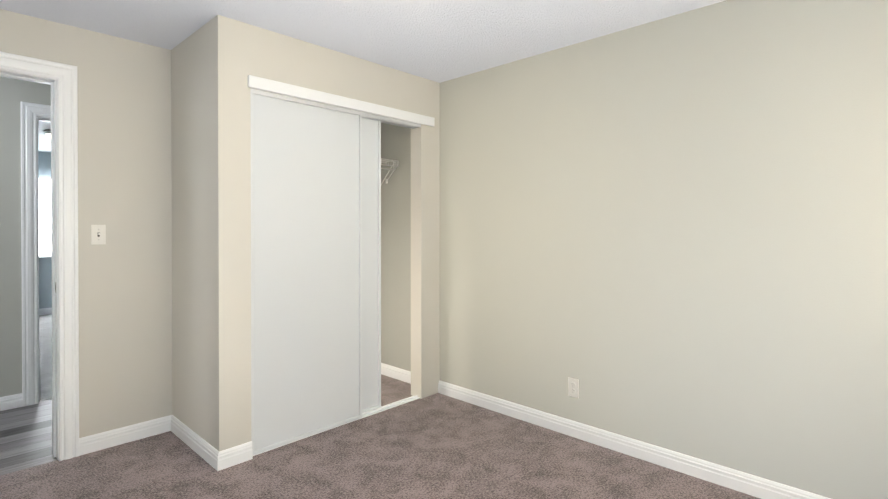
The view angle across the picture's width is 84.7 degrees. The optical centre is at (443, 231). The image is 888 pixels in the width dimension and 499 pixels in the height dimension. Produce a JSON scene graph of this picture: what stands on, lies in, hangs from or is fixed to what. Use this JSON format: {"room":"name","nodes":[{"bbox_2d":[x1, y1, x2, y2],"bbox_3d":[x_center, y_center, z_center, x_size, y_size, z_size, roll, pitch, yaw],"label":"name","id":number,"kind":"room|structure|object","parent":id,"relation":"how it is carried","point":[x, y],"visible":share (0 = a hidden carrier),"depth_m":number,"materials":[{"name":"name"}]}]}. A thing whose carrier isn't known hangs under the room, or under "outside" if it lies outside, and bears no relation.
{"room":"empty bedroom","nodes":[
{"label":"empty bedroom","id":0,"kind":"room"},
{"bbox_2d":[0,77,50,396],"bbox_3d":[-3.106,0.055,3.591,0.120,2.440,5.800,0,1,44],"label":"wall","id":1,"kind":"structure","parent":0,"point":[14,93],"depth_m":3.50,"materials":[{"name":"paint"}]},
{"bbox_2d":[0,393,21,410],"bbox_3d":[-4.065,1.234,2.500,0.015,0.096,2.885,0,1,44],"label":"baseboard","id":2,"kind":"structure","parent":1,"relation":"attached to","point":[10,402],"depth_m":3.48,"materials":[{"name":"white wood"}]},
{"bbox_2d":[21,101,50,406],"bbox_3d":[-2.781,0.165,3.918,0.140,2.215,0.950,0,1,44],"label":"door frame","id":3,"kind":"structure","parent":1,"relation":"attached to","point":[30,112],"depth_m":3.56,"materials":[{"name":"white wood"}]},
{"bbox_2d":[0,399,56,475],"bbox_3d":[-2.642,1.310,3.155,1.286,0.056,5.800,0,1,44],"label":"floor","id":4,"kind":"structure","parent":0,"point":[25,437],"depth_m":3.03,"materials":[{"name":"grey wood"}]},
{"bbox_2d":[38,151,51,308],"bbox_3d":[-5.878,0.029,7.491,0.120,2.440,4.240,0,1,44],"label":"wall","id":5,"kind":"structure","parent":0,"point":[45,263],"depth_m":7.30,"materials":[{"name":"paint"}]},
{"bbox_2d":[39,178,50,257],"bbox_3d":[-5.822,-0.201,7.505,0.120,1.180,1.560,0,1,44],"label":"window","id":6,"kind":"structure","parent":5,"relation":"in","point":[45,218],"depth_m":7.36,"materials":[{"name":"white glass"}]},
{"bbox_2d":[39,308,51,314],"bbox_3d":[-5.830,1.201,7.452,0.015,0.096,4.000,0,1,44],"label":"baseboard","id":7,"kind":"structure","parent":5,"relation":"attached to","point":[44,311],"depth_m":7.29,"materials":[{"name":"white"}]},
{"bbox_2d":[39,314,51,400],"bbox_3d":[-4.203,1.290,5.895,4.760,0.060,4.240,0,1,44],"label":"floor carpet","id":8,"kind":"object","parent":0,"point":[45,334],"depth_m":4.96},
{"bbox_2d":[0,9,171,437],"bbox_3d":[-2.419,0.062,2.519,0.120,2.440,5.202,0,1,44],"label":"wall","id":9,"kind":"structure","parent":0,"point":[125,198],"depth_m":2.92,"materials":[{"name":"paint"}]},
{"bbox_2d":[0,51,78,460],"bbox_3d":[-2.454,0.174,2.469,0.140,2.215,0.950,0,1,44],"label":"door frame","id":10,"kind":"structure","parent":9,"relation":"attached to","point":[65,75],"depth_m":2.73,"materials":[{"name":"white wood"}]},
{"bbox_2d":[91,225,105,244],"bbox_3d":[-2.015,0.020,2.841,0.017,0.115,0.070,0,1,44],"label":"switch plate","id":11,"kind":"object","parent":9,"relation":"attached to","point":[98,234],"visible":1,"depth_m":2.84,"materials":[{"name":"white plastic"}]},
{"bbox_2d":[79,415,170,455],"bbox_3d":[-1.926,1.231,2.943,0.015,0.096,0.455,0,1,44],"label":"baseboard","id":12,"kind":"structure","parent":9,"relation":"attached to","point":[100,441],"depth_m":2.93,"materials":[{"name":"white wood"}]},
{"bbox_2d":[171,22,210,444],"bbox_3d":[-1.482,0.059,2.955,0.630,2.440,0.120,0,1,44],"label":"wall","id":13,"kind":"structure","parent":0,"point":[190,149],"depth_m":2.89,"materials":[{"name":"paint"}]},
{"bbox_2d":[167,415,226,470],"bbox_3d":[-1.480,1.231,2.868,0.765,0.096,0.015,0,1,44],"label":"baseboard","id":14,"kind":"structure","parent":13,"relation":"attached to","point":[217,459],"depth_m":2.79,"materials":[{"name":"white wood"}]},
{"bbox_2d":[209,15,439,450],"bbox_3d":[-0.665,0.057,3.266,0.120,2.440,1.698,0,1,44],"label":"wall","id":15,"kind":"structure","parent":0,"point":[239,52],"depth_m":2.73,"materials":[{"name":"paint"}]},
{"bbox_2d":[250,93,361,454],"bbox_3d":[-0.834,0.227,3.039,0.028,2.084,0.775,0,1,44],"label":"closet door","id":16,"kind":"structure","parent":15,"relation":"in","point":[306,270],"depth_m":3.00,"materials":[{"name":"white wood"}]},
{"bbox_2d":[250,88,420,128],"bbox_3d":[-0.660,-0.806,3.241,0.078,0.046,1.321,0,1,44],"label":"track rail","id":17,"kind":"object","parent":15,"relation":"attached to","point":[397,122],"visible":0.48,"depth_m":3.19,"materials":[{"name":"silver metal"}]},
{"bbox_2d":[248,75,434,126],"bbox_3d":[-0.585,-0.842,3.244,0.018,0.067,1.466,0,1,44],"label":"trim","id":18,"kind":"structure","parent":15,"relation":"attached to","point":[264,84],"depth_m":3.11,"materials":[{"name":"white wood"}]},
{"bbox_2d":[362,117,380,412],"bbox_3d":[-0.727,0.221,3.206,0.028,2.073,0.773,0,1,44],"label":"closet door","id":19,"kind":"structure","parent":15,"relation":"in","point":[371,264],"depth_m":3.42,"materials":[{"name":"white wood"}]},
{"bbox_2d":[0,0,725,151],"bbox_3d":[-2.854,-1.214,3.397,10.140,0.100,6.120,0,1,44],"label":"ceiling","id":20,"kind":"structure","parent":0,"point":[439,41],"depth_m":2.70,"materials":[{"name":"paint"}]},
{"bbox_2d":[44,130,50,140],"bbox_3d":[-4.532,-1.088,5.854,0.442,0.185,0.442,0,1,44],"label":"ceiling light","id":21,"kind":"object","parent":20,"relation":"attached to","point":[47,133],"visible":0.04,"depth_m":5.67,"materials":[{"name":"silver metal"}]},
{"bbox_2d":[0,374,759,498],"bbox_3d":[-0.214,1.317,1.800,4.094,0.060,3.442,0,1,44],"label":"floor","id":22,"kind":"structure","parent":0,"point":[438,446],"depth_m":2.63,"materials":[{"name":"brown carpet"}]},
{"bbox_2d":[253,395,419,455],"bbox_3d":[-0.664,1.269,3.258,0.068,0.016,1.321,0,1,44],"label":"rail","id":23,"kind":"object","parent":22,"relation":"on","point":[387,406],"visible":0.35,"depth_m":3.44,"materials":[{"name":"white metal"}]},
{"bbox_2d":[381,0,887,498],"bbox_3d":[0.896,0.058,3.029,4.202,2.440,0.120,0,1,44],"label":"wall","id":24,"kind":"structure","parent":0,"point":[671,232],"depth_m":2.58,"materials":[{"name":"paint"}]},
{"bbox_2d":[381,158,397,184],"bbox_3d":[-1.011,-0.430,3.676,0.308,0.338,1.578,0,1,44],"label":"wire shelf","id":25,"kind":"object","parent":24,"relation":"attached to","point":[383,160],"visible":0.17,"depth_m":4.09,"materials":[{"name":"white metal"}]},
{"bbox_2d":[381,363,410,383],"bbox_3d":[-0.895,1.227,3.576,0.630,0.096,1.578,0,1,44],"label":"baseboard","id":26,"kind":"structure","parent":24,"relation":"attached to","point":[396,373],"depth_m":4.19,"materials":[{"name":"white wood"}]},
{"bbox_2d":[568,377,578,397],"bbox_3d":[0.805,0.975,3.033,0.070,0.115,0.008,0,1,44],"label":"electrical outlet plate","id":27,"kind":"object","parent":24,"relation":"attached to","point":[573,387],"visible":1,"depth_m":3.03,"materials":[{"name":"white plastic"}]},
{"bbox_2d":[438,380,830,498],"bbox_3d":[1.120,1.232,2.728,3.212,0.096,0.015,0,1,44],"label":"baseboard","id":28,"kind":"structure","parent":24,"relation":"attached to","point":[721,475],"depth_m":2.74,"materials":[{"name":"white wood"}]}
]}

